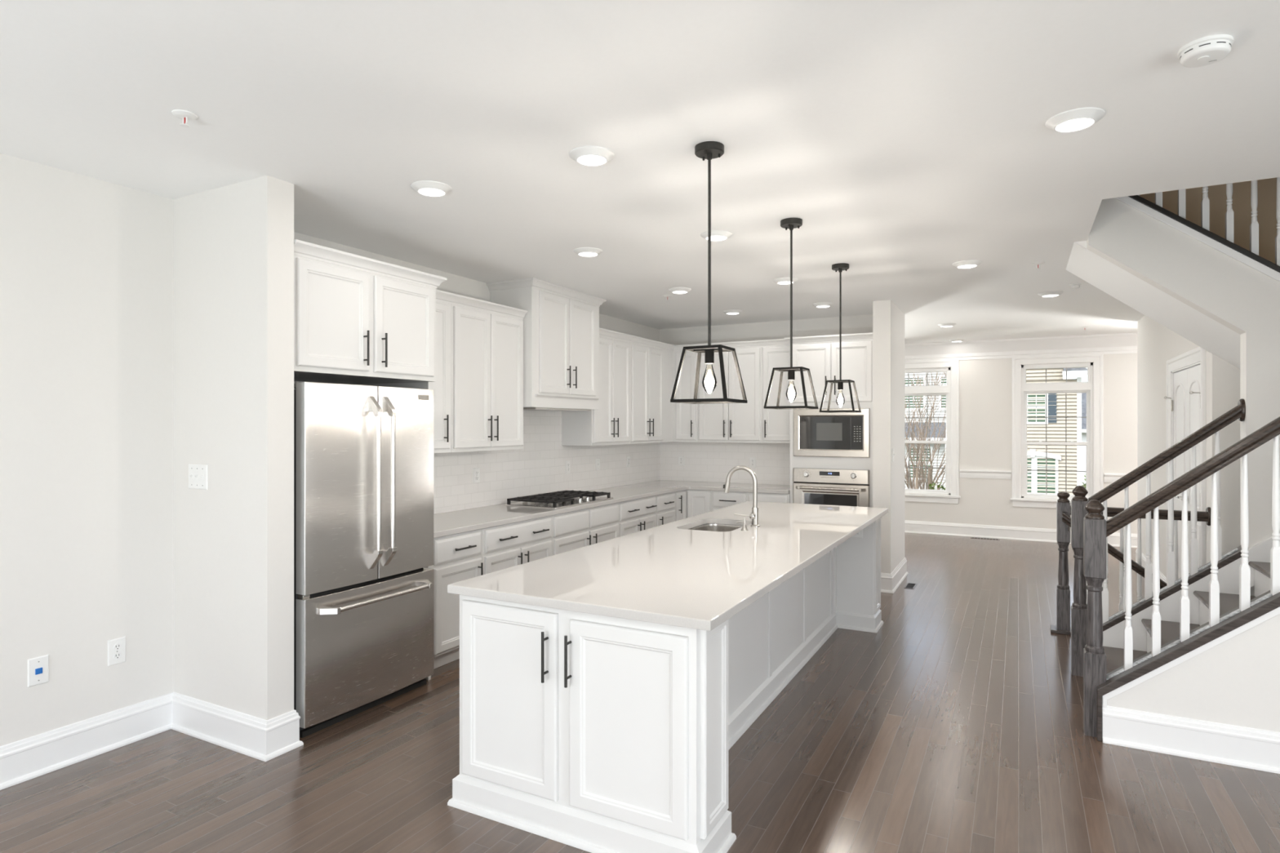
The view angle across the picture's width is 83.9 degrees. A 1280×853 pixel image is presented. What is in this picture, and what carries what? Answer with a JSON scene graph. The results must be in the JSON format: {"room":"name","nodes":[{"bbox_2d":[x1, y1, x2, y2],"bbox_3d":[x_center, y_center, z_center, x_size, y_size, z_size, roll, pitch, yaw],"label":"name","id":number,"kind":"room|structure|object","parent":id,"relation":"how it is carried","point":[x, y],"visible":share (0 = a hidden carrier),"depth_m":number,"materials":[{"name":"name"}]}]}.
{"room":"kitchen","nodes":[
{"label":"kitchen","id":0,"kind":"room"},
{"bbox_2d":[173,175,293,719],"bbox_3d":[-2.060,0.193,3.597,0.765,2.744,0.140,0,0,28],"label":"wall","id":1,"kind":"structure","parent":0,"point":[233,244],"depth_m":3.47,"materials":[{"name":"paint"}]},
{"bbox_2d":[188,464,208,489],"bbox_3d":[-2.243,0.260,3.606,0.160,0.124,0.016,0,0,28],"label":"light switch","id":2,"kind":"object","parent":1,"relation":"attached to","point":[197,473],"visible":1,"depth_m":3.60,"materials":[{"name":"white plastic"}]},
{"bbox_2d":[0,153,659,746],"bbox_3d":[-1.573,0.193,5.479,0.160,2.744,14.200,0,0,28],"label":"wall","id":3,"kind":"structure","parent":0,"point":[86,263],"depth_m":3.40,"materials":[{"name":"paint"}]},
{"bbox_2d":[27,654,48,687],"bbox_3d":[-2.700,1.102,3.199,0.010,0.124,0.078,0,0,28],"label":"jack plate","id":4,"kind":"object","parent":3,"relation":"attached to","point":[37,667],"visible":1,"depth_m":3.20,"materials":[{"name":"white plastic"}]},
{"bbox_2d":[107,636,125,666],"bbox_3d":[-2.552,1.102,3.477,0.010,0.124,0.078,0,0,28],"label":"power outlet","id":5,"kind":"object","parent":3,"relation":"attached to","point":[116,647],"visible":1,"depth_m":3.47,"materials":[{"name":"white plastic"}]},
{"bbox_2d":[113,643,120,650],"bbox_3d":[-2.552,1.080,3.477,0.010,0.032,0.033,0,0,28],"label":"socket","id":6,"kind":"object","parent":5,"relation":"attached to","point":[117,646],"depth_m":3.47,"materials":[{"name":"grey"}]},
{"bbox_2d":[113,652,120,659],"bbox_3d":[-2.552,1.124,3.477,0.010,0.032,0.033,0,0,28],"label":"socket","id":7,"kind":"object","parent":5,"relation":"attached to","point":[117,655],"depth_m":3.47,"materials":[{"name":"grey"}]},
{"bbox_2d":[0,692,303,790],"bbox_3d":[-3.223,1.476,1.378,0.795,0.177,5.210,0,0,28],"label":"baseboard","id":8,"kind":"structure","parent":3,"relation":"attached to","point":[21,761],"depth_m":3.42,"materials":[{"name":"white paint"}]},
{"bbox_2d":[293,239,447,384],"bbox_3d":[-1.771,-0.590,4.115,0.786,0.639,1.040,0,0,28],"label":"upper cabinet","id":9,"kind":"object","parent":3,"relation":"attached to","point":[358,319],"visible":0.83,"depth_m":3.86,"materials":[{"name":"white paint"}]},
{"bbox_2d":[431,301,451,453],"bbox_3d":[-1.590,-0.338,4.867,0.401,1.055,0.547,0,0,28],"label":"upper cabinet","id":10,"kind":"object","parent":3,"relation":"attached to","point":[442,387],"visible":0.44,"depth_m":4.96,"materials":[{"name":"white paint"}]},
{"bbox_2d":[472,467,479,483],"bbox_3d":[-1.322,0.405,5.770,0.010,0.124,0.078,0,0,28],"label":"power outlet","id":11,"kind":"object","parent":3,"relation":"attached to","point":[476,471],"visible":1,"depth_m":5.76,"materials":[{"name":"white plastic"}]},
{"bbox_2d":[451,304,523,452],"bbox_3d":[-1.267,-0.338,5.474,0.401,1.055,0.825,0,0,28],"label":"upper cabinet","id":12,"kind":"object","parent":3,"relation":"attached to","point":[487,347],"visible":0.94,"depth_m":5.35,"materials":[{"name":"white paint"}]},
{"bbox_2d":[435,289,527,319],"bbox_3d":[-1.237,-0.893,5.176,0.048,0.066,1.320,0,0,28],"label":"crown molding","id":13,"kind":"structure","parent":12,"relation":"attached to","point":[441,295],"depth_m":5.26,"materials":[{"name":"white paint"}]},
{"bbox_2d":[486,277,606,411],"bbox_3d":[-0.789,-0.656,6.282,0.486,1.043,1.141,0,0,28],"label":"upper cabinet","id":14,"kind":"object","parent":3,"relation":"attached to","point":[561,324],"visible":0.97,"depth_m":6.03,"materials":[{"name":"white paint"}]},
{"bbox_2d":[565,460,569,473],"bbox_3d":[-0.700,0.405,6.940,0.010,0.124,0.078,0,0,28],"label":"power outlet","id":15,"kind":"object","parent":3,"relation":"attached to","point":[567,463],"visible":1,"depth_m":6.93,"materials":[{"name":"white plastic"}]},
{"bbox_2d":[561,335,630,445],"bbox_3d":[-0.406,-0.338,7.094,0.401,1.055,0.742,0,0,28],"label":"upper cabinet","id":16,"kind":"object","parent":3,"relation":"attached to","point":[610,424],"visible":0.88,"depth_m":6.95,"materials":[{"name":"white paint"}]},
{"bbox_2d":[626,456,630,466],"bbox_3d":[-0.128,0.405,8.017,0.010,0.124,0.078,0,0,28],"label":"power outlet","id":17,"kind":"object","parent":3,"relation":"attached to","point":[628,457],"visible":1,"depth_m":8.01,"materials":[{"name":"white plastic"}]},
{"bbox_2d":[629,342,672,444],"bbox_3d":[0.012,-0.338,7.881,0.401,1.055,1.037,0,0,28],"label":"upper cabinet","id":18,"kind":"object","parent":3,"relation":"attached to","point":[651,367],"visible":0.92,"depth_m":7.74,"materials":[{"name":"white paint"}]},
{"bbox_2d":[599,327,790,351],"bbox_3d":[0.588,-0.893,7.154,1.415,0.066,1.783,0,0,28],"label":"crown molding","id":19,"kind":"structure","parent":18,"relation":"attached to","point":[602,332],"depth_m":7.72,"materials":[{"name":"white paint"}]},
{"bbox_2d":[0,0,1279,344],"bbox_3d":[1.659,-1.319,3.761,7.600,0.280,14.200,0,0,28],"label":"ceiling","id":20,"kind":"structure","parent":0,"point":[908,140],"depth_m":2.82,"materials":[{"name":"paint"}]},
{"bbox_2d":[171,109,197,127],"bbox_3d":[-1.725,-1.157,2.700,0.084,0.044,0.084,0,0,28],"label":"sprinkler","id":21,"kind":"object","parent":20,"relation":"attached to","point":[184,115],"visible":1,"depth_m":2.69,"materials":[{"name":"white metal"}]},
{"bbox_2d":[410,180,452,196],"bbox_3d":[-1.031,-1.165,3.526,0.196,0.029,0.196,0,0,28],"label":"recessed light","id":22,"kind":"object","parent":20,"relation":"in","point":[425,188],"visible":1,"depth_m":3.48,"materials":[{"name":"white plastic"}]},
{"bbox_2d":[573,247,602,257],"bbox_3d":[-0.351,-1.165,4.806,0.196,0.029,0.196,0,0,28],"label":"recessed light","id":23,"kind":"object","parent":20,"relation":"in","point":[581,251],"visible":1,"depth_m":4.76,"materials":[{"name":"white"}]},
{"bbox_2d":[568,146,614,166],"bbox_3d":[-0.209,-1.165,3.101,0.196,0.029,0.196,0,0,28],"label":"recessed light","id":24,"kind":"object","parent":20,"relation":"in","point":[590,156],"visible":1,"depth_m":3.06,"materials":[{"name":"white"}]},
{"bbox_2d":[668,287,691,293],"bbox_3d":[0.345,-1.165,6.169,0.196,0.029,0.196,0,0,28],"label":"recessed light","id":25,"kind":"object","parent":20,"relation":"in","point":[674,290],"visible":1,"depth_m":6.12,"materials":[{"name":"white"}]},
{"bbox_2d":[670,141,746,404],"bbox_3d":[0.294,-0.638,3.015,0.248,1.082,0.248,0,0,28],"label":"pendant lamp","id":26,"kind":"object","parent":20,"relation":"hanging from","point":[708,150],"visible":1,"depth_m":3.01,"materials":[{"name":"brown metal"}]},
{"bbox_2d":[704,348,714,364],"bbox_3d":[0.294,-0.293,3.015,0.039,0.064,0.039,0,0,28],"label":"socket","id":27,"kind":"object","parent":26,"relation":"attached to","point":[708,353],"depth_m":3.00,"materials":[{"name":"brown metal"}]},
{"bbox_2d":[700,230,732,241],"bbox_3d":[0.471,-1.165,4.393,0.196,0.029,0.196,0,0,28],"label":"recessed light","id":28,"kind":"object","parent":20,"relation":"in","point":[716,235],"visible":0.94,"depth_m":4.34,"materials":[{"name":"white"}]},
{"bbox_2d":[723,309,742,314],"bbox_3d":[0.956,-1.165,7.340,0.196,0.029,0.196,0,0,28],"label":"recessed light","id":29,"kind":"object","parent":20,"relation":"in","point":[730,311],"visible":1,"depth_m":7.28,"materials":[{"name":"white"}]},
{"bbox_2d":[773,277,797,284],"bbox_3d":[1.176,-1.165,5.762,0.196,0.029,0.196,0,0,28],"label":"recessed light","id":30,"kind":"object","parent":20,"relation":"in","point":[782,281],"visible":0.91,"depth_m":5.71,"materials":[{"name":"white"}]},
{"bbox_2d":[764,217,817,409],"bbox_3d":[0.871,-0.638,4.101,0.248,1.082,0.248,0,0,28],"label":"pendant lamp","id":31,"kind":"object","parent":20,"relation":"hanging from","point":[791,224],"visible":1,"depth_m":4.09,"materials":[{"name":"black"}]},
{"bbox_2d":[787,368,795,380],"bbox_3d":[0.871,-0.293,4.101,0.039,0.064,0.039,0,0,28],"label":"socket","id":32,"kind":"object","parent":31,"relation":"attached to","point":[791,373],"depth_m":4.09,"materials":[{"name":"brown metal"}]},
{"bbox_2d":[813,302,833,307],"bbox_3d":[1.775,-1.165,6.910,0.196,0.029,0.196,0,0,28],"label":"recessed light","id":33,"kind":"object","parent":20,"relation":"in","point":[823,304],"visible":1,"depth_m":6.86,"materials":[{"name":"white"}]},
{"bbox_2d":[819,262,861,413],"bbox_3d":[1.472,-0.638,5.231,0.248,1.082,0.248,0,0,28],"label":"pendant lamp","id":34,"kind":"object","parent":20,"relation":"hanging from","point":[839,267],"visible":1,"depth_m":5.22,"materials":[{"name":"black"}]},
{"bbox_2d":[837,382,843,390],"bbox_3d":[1.472,-0.293,5.231,0.039,0.064,0.039,0,0,28],"label":"socket","id":35,"kind":"object","parent":34,"relation":"attached to","point":[840,384],"depth_m":5.22,"materials":[{"name":"brown metal"}]},
{"bbox_2d":[937,323,955,327],"bbox_3d":[3.572,-1.165,8.293,0.196,0.029,0.196,0,0,28],"label":"recessed light","id":36,"kind":"object","parent":20,"relation":"in","point":[942,325],"visible":1,"depth_m":8.24,"materials":[{"name":"white"}]},
{"bbox_2d":[949,338,964,342],"bbox_3d":[4.359,-1.165,9.801,0.196,0.029,0.196,0,0,28],"label":"recessed light","id":37,"kind":"object","parent":20,"relation":"in","point":[955,340],"visible":1,"depth_m":9.74,"materials":[{"name":"white"}]},
{"bbox_2d":[952,260,982,268],"bbox_3d":[2.374,-1.165,5.171,0.196,0.029,0.196,0,0,28],"label":"recessed light","id":38,"kind":"object","parent":20,"relation":"in","point":[964,264],"visible":1,"depth_m":5.12,"materials":[{"name":"white"}]},
{"bbox_2d":[1031,262,1044,269],"bbox_3d":[2.888,-1.157,5.169,0.084,0.044,0.084,0,0,28],"label":"sprinkler","id":39,"kind":"object","parent":20,"relation":"attached to","point":[1036,264],"visible":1,"depth_m":5.16,"materials":[{"name":"white metal"}]},
{"bbox_2d":[1037,290,1062,297],"bbox_3d":[3.651,-1.165,6.338,0.196,0.029,0.196,0,0,28],"label":"recessed light","id":40,"kind":"object","parent":20,"relation":"in","point":[1046,294],"visible":1,"depth_m":6.29,"materials":[{"name":"white"}]},
{"bbox_2d":[1044,106,1105,133],"bbox_3d":[1.669,-1.165,2.737,0.196,0.029,0.196,0,0,28],"label":"recessed light","id":41,"kind":"object","parent":20,"relation":"in","point":[1081,118],"visible":1,"depth_m":2.70,"materials":[{"name":"white"}]},
{"bbox_2d":[1069,283,1081,288],"bbox_3d":[3.632,-1.159,5.940,0.090,0.040,0.090,0,0,28],"label":"sensor","id":42,"kind":"object","parent":20,"relation":"attached to","point":[1074,286],"visible":1,"depth_m":5.92,"materials":[{"name":"white plastic"}]},
{"bbox_2d":[1177,34,1233,67],"bbox_3d":[1.757,-1.157,2.215,0.136,0.044,0.136,0,0,28],"label":"smoke detector","id":43,"kind":"object","parent":20,"relation":"attached to","point":[1208,50],"visible":1,"depth_m":2.19,"materials":[{"name":"white plastic"}]},
{"bbox_2d":[0,532,1279,852],"bbox_3d":[1.659,1.665,3.761,7.600,0.200,14.200,0,0,28],"label":"floor","id":44,"kind":"structure","parent":0,"point":[956,725],"depth_m":3.20,"materials":[{"name":"brown wood"}]},
{"bbox_2d":[293,382,434,737],"bbox_3d":[-1.738,0.648,4.101,0.857,1.834,0.938,0,0,28],"label":"refrigerator","id":45,"kind":"object","parent":44,"relation":"on","point":[364,455],"depth_m":3.82,"materials":[{"name":"grey metal"}]},
{"bbox_2d":[431,528,483,669],"bbox_3d":[-1.463,1.134,4.785,0.701,0.862,0.522,0,0,28],"label":"base cabinet","id":46,"kind":"object","parent":44,"relation":"on","point":[457,557],"visible":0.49,"depth_m":4.60,"materials":[{"name":"white paint"}]},
{"bbox_2d":[434,480,790,537],"bbox_3d":[-0.027,0.684,6.297,1.798,0.038,4.540,0,0,28],"label":"countertop","id":47,"kind":"structure","parent":46,"relation":"on","point":[453,522],"depth_m":5.85,"materials":[{"name":"white stone"}]},
{"bbox_2d":[503,490,613,508],"bbox_3d":[-0.690,0.636,6.227,0.538,0.058,0.920,0,0,28],"label":"gas cooktop","id":48,"kind":"object","parent":47,"relation":"in","point":[557,500],"visible":1,"depth_m":6.05,"materials":[{"name":"silver metal"}]},
{"bbox_2d":[481,515,551,574],"bbox_3d":[-1.146,1.134,5.382,0.701,0.862,0.826,0,0,28],"label":"base cabinet","id":49,"kind":"object","parent":44,"relation":"on","point":[505,546],"visible":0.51,"depth_m":5.18,"materials":[{"name":"white paint"}]},
{"bbox_2d":[551,502,618,555],"bbox_3d":[-0.703,1.134,6.217,0.701,0.862,1.060,0,0,28],"label":"base cabinet","id":50,"kind":"object","parent":44,"relation":"on","point":[571,531],"visible":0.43,"depth_m":6.00,"materials":[{"name":"white paint"}]},
{"bbox_2d":[618,495,657,537],"bbox_3d":[-0.278,1.134,7.015,0.701,0.862,0.744,0,0,28],"label":"base cabinet","id":51,"kind":"object","parent":44,"relation":"on","point":[637,515],"visible":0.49,"depth_m":6.82,"materials":[{"name":"white paint"}]},
{"bbox_2d":[447,517,883,852],"bbox_3d":[0.561,1.127,4.277,1.135,0.877,3.687,0,0,28],"label":"kitchen island","id":52,"kind":"object","parent":44,"relation":"on","point":[592,733],"visible":0.62,"depth_m":2.70,"materials":[{"name":"white paint"}]},
{"bbox_2d":[447,501,888,631],"bbox_3d":[0.586,0.669,4.271,1.160,0.036,3.678,0,0,28],"label":"island countertop","id":53,"kind":"structure","parent":52,"relation":"on","point":[668,574],"depth_m":3.28,"materials":[{"name":"white stone"}]},
{"bbox_2d":[687,523,742,531],"bbox_3d":[0.505,0.795,4.680,0.402,0.212,0.602,0,0,28],"label":"sink","id":54,"kind":"object","parent":53,"relation":"in","point":[712,526],"visible":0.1,"depth_m":4.96,"materials":[{"name":"silver metal"}]},
{"bbox_2d":[723,465,759,526],"bbox_3d":[0.657,0.455,4.643,0.248,0.390,0.080,0,0,28],"label":"kitchen faucet","id":55,"kind":"object","parent":53,"relation":"on","point":[753,515],"visible":1,"depth_m":4.60,"materials":[{"name":"grey metal"}]},
{"bbox_2d":[736,517,748,530],"bbox_3d":[0.636,0.612,4.434,0.077,0.078,0.045,0,0,28],"label":"soap dispenser","id":56,"kind":"object","parent":53,"relation":"on","point":[744,526],"visible":1,"depth_m":4.42,"materials":[{"name":"grey metal"}]},
{"bbox_2d":[852,529,862,537],"bbox_3d":[1.649,0.823,5.479,0.124,0.078,0.010,0,0,28],"label":"power outlet","id":57,"kind":"object","parent":52,"relation":"attached to","point":[860,535],"visible":0.2,"depth_m":5.46,"materials":[{"name":"white plastic"}]},
{"bbox_2d":[655,492,675,526],"bbox_3d":[0.004,1.134,7.547,0.701,0.862,0.457,0,0,28],"label":"base cabinet","id":58,"kind":"object","parent":44,"relation":"on","point":[665,503],"visible":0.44,"depth_m":7.37,"materials":[{"name":"white paint"}]},
{"bbox_2d":[674,489,711,521],"bbox_3d":[0.440,1.134,8.104,0.948,0.862,0.931,0,0,28],"label":"base cabinet","id":59,"kind":"object","parent":44,"relation":"on","point":[688,503],"visible":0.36,"depth_m":7.78,"materials":[{"name":"white paint"}]},
{"bbox_2d":[711,490,747,511],"bbox_3d":[1.094,1.134,7.886,0.408,0.862,0.701,0,0,28],"label":"base cabinet","id":60,"kind":"object","parent":44,"relation":"on","point":[720,500],"visible":0.26,"depth_m":7.62,"materials":[{"name":"white paint"}]},
{"bbox_2d":[747,492,790,502],"bbox_3d":[1.474,1.134,7.684,0.448,0.862,0.701,0,0,28],"label":"base cabinet","id":61,"kind":"object","parent":44,"relation":"on","point":[764,497],"visible":0.09,"depth_m":7.40,"materials":[{"name":"white paint"}]},
{"bbox_2d":[784,332,872,506],"bbox_3d":[2.034,0.332,7.395,0.904,2.466,0.686,0,0,28],"label":"oven tower","id":62,"kind":"object","parent":44,"relation":"on","point":[820,354],"visible":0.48,"depth_m":7.11,"materials":[{"name":"white paint"}]},
{"bbox_2d":[793,408,870,457],"bbox_3d":[1.907,0.071,7.126,0.754,0.483,0.023,0,0,28],"label":"microwave","id":63,"kind":"object","parent":62,"relation":"attached to","point":[815,433],"visible":1,"depth_m":7.11,"materials":[{"name":"silver metal"}]},
{"bbox_2d":[793,467,870,506],"bbox_3d":[1.889,0.799,7.093,0.754,0.732,0.098,0,0,28],"label":"oven","id":64,"kind":"object","parent":62,"relation":"in","point":[827,486],"visible":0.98,"depth_m":7.09,"materials":[{"name":"grey metal"}]},
{"bbox_2d":[903,582,916,589],"bbox_3d":[2.637,1.562,6.945,0.090,0.004,0.260,0,0,28],"label":"floor vent","id":65,"kind":"object","parent":44,"relation":"in","point":[909,585],"visible":1,"depth_m":6.93,"materials":[{"name":"brown metal"}]},
{"bbox_2d":[906,582,915,588],"bbox_3d":[2.637,1.561,6.945,0.066,0.002,0.222,0,0,28],"label":"grille","id":66,"kind":"object","parent":65,"relation":"attached to","point":[909,585],"depth_m":6.95,"materials":[{"name":"black"}]},
{"bbox_2d":[1049,491,1210,635],"bbox_3d":[3.567,1.034,5.216,0.975,1.062,0.160,0,0,28],"label":"stair railing","id":67,"kind":"object","parent":44,"relation":"on","point":[1063,504],"visible":0.48,"depth_m":5.36,"materials":[{"name":"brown wood"}]},
{"bbox_2d":[1102,561,1270,674],"bbox_3d":[3.915,0.778,3.321,2.997,1.574,0.867,0,0,28],"label":"staircase","id":68,"kind":"structure","parent":44,"relation":"on","point":[1170,631],"depth_m":4.02,"materials":[{"name":"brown wood"}]},
{"bbox_2d":[1071,398,1245,676],"bbox_3d":[3.111,0.705,4.315,0.855,1.721,0.133,0,0,28],"label":"stair railing","id":69,"kind":"object","parent":68,"relation":"on","point":[1228,564],"visible":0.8,"depth_m":4.29,"materials":[{"name":"white paint"}]},
{"bbox_2d":[659,314,872,484],"bbox_3d":[1.444,0.193,8.162,2.670,2.744,0.130,0,0,28],"label":"wall","id":70,"kind":"structure","parent":0,"point":[703,461],"depth_m":8.25,"materials":[{"name":"paint"}]},
{"bbox_2d":[678,455,684,466],"bbox_3d":[0.497,0.425,8.586,0.078,0.124,0.010,0,0,28],"label":"power outlet","id":71,"kind":"object","parent":70,"relation":"attached to","point":[681,458],"visible":1,"depth_m":8.58,"materials":[{"name":"white plastic"}]},
{"bbox_2d":[672,351,697,442],"bbox_3d":[0.435,-0.338,8.406,0.656,1.055,0.401,0,0,28],"label":"upper cabinet","id":72,"kind":"object","parent":70,"relation":"attached to","point":[685,415],"visible":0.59,"depth_m":8.19,"materials":[{"name":"white paint"}]},
{"bbox_2d":[697,346,762,443],"bbox_3d":[1.062,-0.338,8.073,0.758,1.055,0.401,0,0,28],"label":"upper cabinet","id":73,"kind":"object","parent":70,"relation":"attached to","point":[717,422],"visible":0.8,"depth_m":7.91,"materials":[{"name":"white paint"}]},
{"bbox_2d":[749,457,755,468],"bbox_3d":[1.292,0.425,8.163,0.078,0.124,0.010,0,0,28],"label":"power outlet","id":74,"kind":"object","parent":70,"relation":"attached to","point":[752,460],"visible":0.99,"depth_m":8.16,"materials":[{"name":"white plastic"}]},
{"bbox_2d":[762,345,790,443],"bbox_3d":[1.569,-0.338,7.804,0.388,1.055,0.401,0,0,28],"label":"upper cabinet","id":75,"kind":"object","parent":70,"relation":"attached to","point":[775,423],"visible":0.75,"depth_m":7.69,"materials":[{"name":"white paint"}]},
{"bbox_2d":[872,299,904,573],"bbox_3d":[2.501,0.193,7.136,0.160,2.744,0.950,0,0,28],"label":"column","id":76,"kind":"structure","parent":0,"point":[888,320],"depth_m":6.74,"materials":[{"name":"paint"}]},
{"bbox_2d":[880,557,908,593],"bbox_3d":[1.335,1.476,7.755,2.860,0.177,1.010,0,0,28],"label":"baseboard","id":77,"kind":"structure","parent":76,"relation":"attached to","point":[890,583],"depth_m":6.77,"materials":[{"name":"white paint"}]},
{"bbox_2d":[904,353,1137,533],"bbox_3d":[5.006,0.193,9.944,7.290,2.744,0.160,0,0,28],"label":"wall","id":78,"kind":"structure","parent":0,"point":[985,385],"depth_m":9.88,"materials":[{"name":"paint"}]},
{"bbox_2d":[904,359,960,503],"bbox_3d":[4.056,0.085,10.403,1.150,2.050,0.180,0,0,28],"label":"window","id":79,"kind":"structure","parent":78,"relation":"in","point":[951,366],"depth_m":10.22,"materials":[{"name":"white paint"}]},
{"bbox_2d":[960,469,1011,479],"bbox_3d":[4.813,0.681,9.937,0.645,0.112,0.034,0,0,28],"label":"trim","id":80,"kind":"structure","parent":78,"relation":"attached to","point":[963,473],"depth_m":9.93,"materials":[{"name":"white paint"}]},
{"bbox_2d":[904,332,1137,361],"bbox_3d":[4.939,-1.054,9.818,7.290,0.250,0.125,0,0,28],"label":"trim","id":81,"kind":"structure","parent":78,"relation":"attached to","point":[1120,343],"depth_m":9.67,"materials":[{"name":"white paint"}]},
{"bbox_2d":[904,520,1137,547],"bbox_3d":[4.299,1.476,10.212,5.790,0.177,0.030,0,0,28],"label":"baseboard","id":82,"kind":"structure","parent":78,"relation":"attached to","point":[1030,534],"depth_m":9.89,"materials":[{"name":"white paint"}]},
{"bbox_2d":[1010,353,1103,508],"bbox_3d":[5.599,0.085,9.583,1.095,2.050,0.180,0,0,28],"label":"window","id":83,"kind":"structure","parent":78,"relation":"in","point":[1094,387],"depth_m":9.57,"materials":[{"name":"white paint"}]},
{"bbox_2d":[1104,473,1137,483],"bbox_3d":[6.429,0.681,9.078,0.865,0.112,0.034,0,0,28],"label":"trim","id":84,"kind":"structure","parent":78,"relation":"attached to","point":[1108,477],"depth_m":9.24,"materials":[{"name":"white paint"}]},
{"bbox_2d":[1066,240,1239,368],"bbox_3d":[3.881,-0.513,4.517,1.985,1.732,0.920,0,0,28],"label":"stair stringer","id":85,"kind":"structure","parent":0,"point":[1208,334],"depth_m":4.72,"materials":[{"name":"paint"}]},
{"bbox_2d":[1087,197,1279,595],"bbox_3d":[3.624,0.009,4.065,1.815,3.112,0.120,0,0,28],"label":"wall","id":86,"kind":"structure","parent":0,"point":[1235,295],"depth_m":4.12,"materials":[{"name":"paint"}]},
{"bbox_2d":[1114,195,1279,281],"bbox_3d":[3.592,-0.836,4.006,1.815,1.420,0.014,0,0,28],"label":"trim","id":87,"kind":"structure","parent":86,"relation":"attached to","point":[1261,268],"depth_m":4.16,"materials":[{"name":"white paint"}]},
{"bbox_2d":[1128,177,1279,272],"bbox_3d":[3.668,-1.267,4.042,1.915,2.185,0.160,0,0,28],"label":"stair railing","id":88,"kind":"object","parent":86,"relation":"on","point":[1204,228],"visible":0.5,"depth_m":4.14,"materials":[{"name":"white wood"}]},
{"bbox_2d":[1247,532,1279,586],"bbox_3d":[3.950,0.395,3.810,1.099,1.071,0.024,0,0,28],"label":"trim","id":89,"kind":"structure","parent":86,"relation":"attached to","point":[1260,552],"depth_m":4.03,"materials":[{"name":"white paint"}]},
{"bbox_2d":[1137,315,1239,577],"bbox_3d":[5.788,0.193,6.001,2.210,2.744,3.530,0,0,28],"label":"wall","id":90,"kind":"structure","parent":0,"point":[1157,344],"depth_m":6.54,"materials":[{"name":"paint"}]},
{"bbox_2d":[1062,511,1167,588],"bbox_3d":[3.777,1.196,4.993,1.415,1.108,0.124,0,0,28],"label":"wall handrail","id":91,"kind":"object","parent":90,"relation":"attached to","point":[1066,519],"visible":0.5,"depth_m":5.11,"materials":[{"name":"brown wood"}]},
{"bbox_2d":[1135,548,1166,584],"bbox_3d":[5.168,1.476,7.222,0.030,0.177,1.955,0,0,28],"label":"baseboard","id":92,"kind":"structure","parent":90,"relation":"attached to","point":[1162,577],"depth_m":7.51,"materials":[{"name":"white paint"}]},
{"bbox_2d":[1164,346,1205,583],"bbox_3d":[4.418,0.492,5.732,0.176,2.145,1.390,0,0,28],"label":"door","id":93,"kind":"structure","parent":90,"relation":"in","point":[1185,397],"depth_m":5.65,"materials":[{"name":"white paint"}]},
{"bbox_2d":[1106,613,1279,732],"bbox_3d":[3.667,0.193,2.886,3.033,2.744,0.129,0,0,28],"label":"wall","id":94,"kind":"structure","parent":0,"point":[1236,682],"depth_m":3.31,"materials":[{"name":"paint"}]},
{"bbox_2d":[1083,416,1279,742],"bbox_3d":[3.131,0.298,3.161,1.973,2.534,0.150,0,0,28],"label":"stair railing","id":95,"kind":"object","parent":94,"relation":"on","point":[1096,683],"visible":1,"depth_m":3.44,"materials":[{"name":"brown wood"}]},
{"bbox_2d":[1102,705,1279,773],"bbox_3d":[3.629,1.476,2.816,3.033,0.177,0.030,0,0,28],"label":"baseboard","id":96,"kind":"structure","parent":94,"relation":"attached to","point":[1259,749],"depth_m":3.36,"materials":[{"name":"white paint"}]},
{"bbox_2d":[1102,606,1279,707],"bbox_3d":[3.126,0.637,3.094,1.883,1.515,0.012,0,0,28],"label":"trim","id":97,"kind":"structure","parent":94,"relation":"attached to","point":[1276,611],"depth_m":3.37,"materials":[{"name":"white paint"}]},
{"bbox_2d":[1139,177,1276,263],"bbox_3d":[4.086,-1.685,3.853,3.400,4.500,2.240,0,0,28],"label":"wall","id":98,"kind":"structure","parent":0,"point":[1267,188],"depth_m":4.86,"materials":[{"name":"beige paint"}]},
{"label":"outside","id":99,"kind":"structure","parent":0,"visible":0},
{"bbox_3d":[7.039,3.215,13.246,120.000,0.200,150.000,0,0,28],"label":"ground","id":100,"kind":"structure","parent":99,"visible":0},
{"bbox_2d":[904,372,946,489],"bbox_3d":[6.367,-0.006,16.550,3.787,6.275,3.102,0,0,39],"label":"bare tree","id":101,"kind":"object","parent":100,"relation":"on","point":[917,483],"visible":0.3,"depth_m":16.13,"materials":[{"name":"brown plant"}]},
{"bbox_2d":[904,372,946,489],"bbox_3d":[12.498,-1.635,35.134,7.500,9.600,3.020,0,0,28],"label":"house","id":102,"kind":"structure","parent":100,"relation":"on","point":[942,447],"depth_m":34.32,"materials":[{"name":"white"}]},
{"bbox_2d":[928,482,945,489],"bbox_3d":[5.638,1.683,13.538,0.764,1.250,0.771,0,0,28],"label":"bush","id":103,"kind":"object","parent":100,"relation":"on","point":[933,484],"visible":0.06,"depth_m":13.55,"materials":[{"name":"green plant"}]},
{"bbox_2d":[1026,367,1087,495],"bbox_3d":[14.461,-1.385,26.203,3.750,9.100,0.950,0,0,28],"label":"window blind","id":104,"kind":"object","parent":100,"relation":"on","point":[1036,402],"visible":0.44,"depth_m":25.92,"materials":[{"name":"beige"}]},
{"bbox_2d":[1048,393,1056,422],"bbox_3d":[15.015,-0.675,25.945,0.270,1.160,0.046,0,0,28],"label":"shutter","id":105,"kind":"object","parent":104,"relation":"hanging from","point":[1051,397],"depth_m":25.93,"materials":[{"name":"blue"}]},
{"bbox_2d":[1081,392,1086,484],"bbox_3d":[26.692,0.415,38.191,6.700,5.500,5.500,0,0,28],"label":"house","id":106,"kind":"structure","parent":100,"relation":"on","point":[1083,394],"depth_m":37.47,"materials":[{"name":"grey"}]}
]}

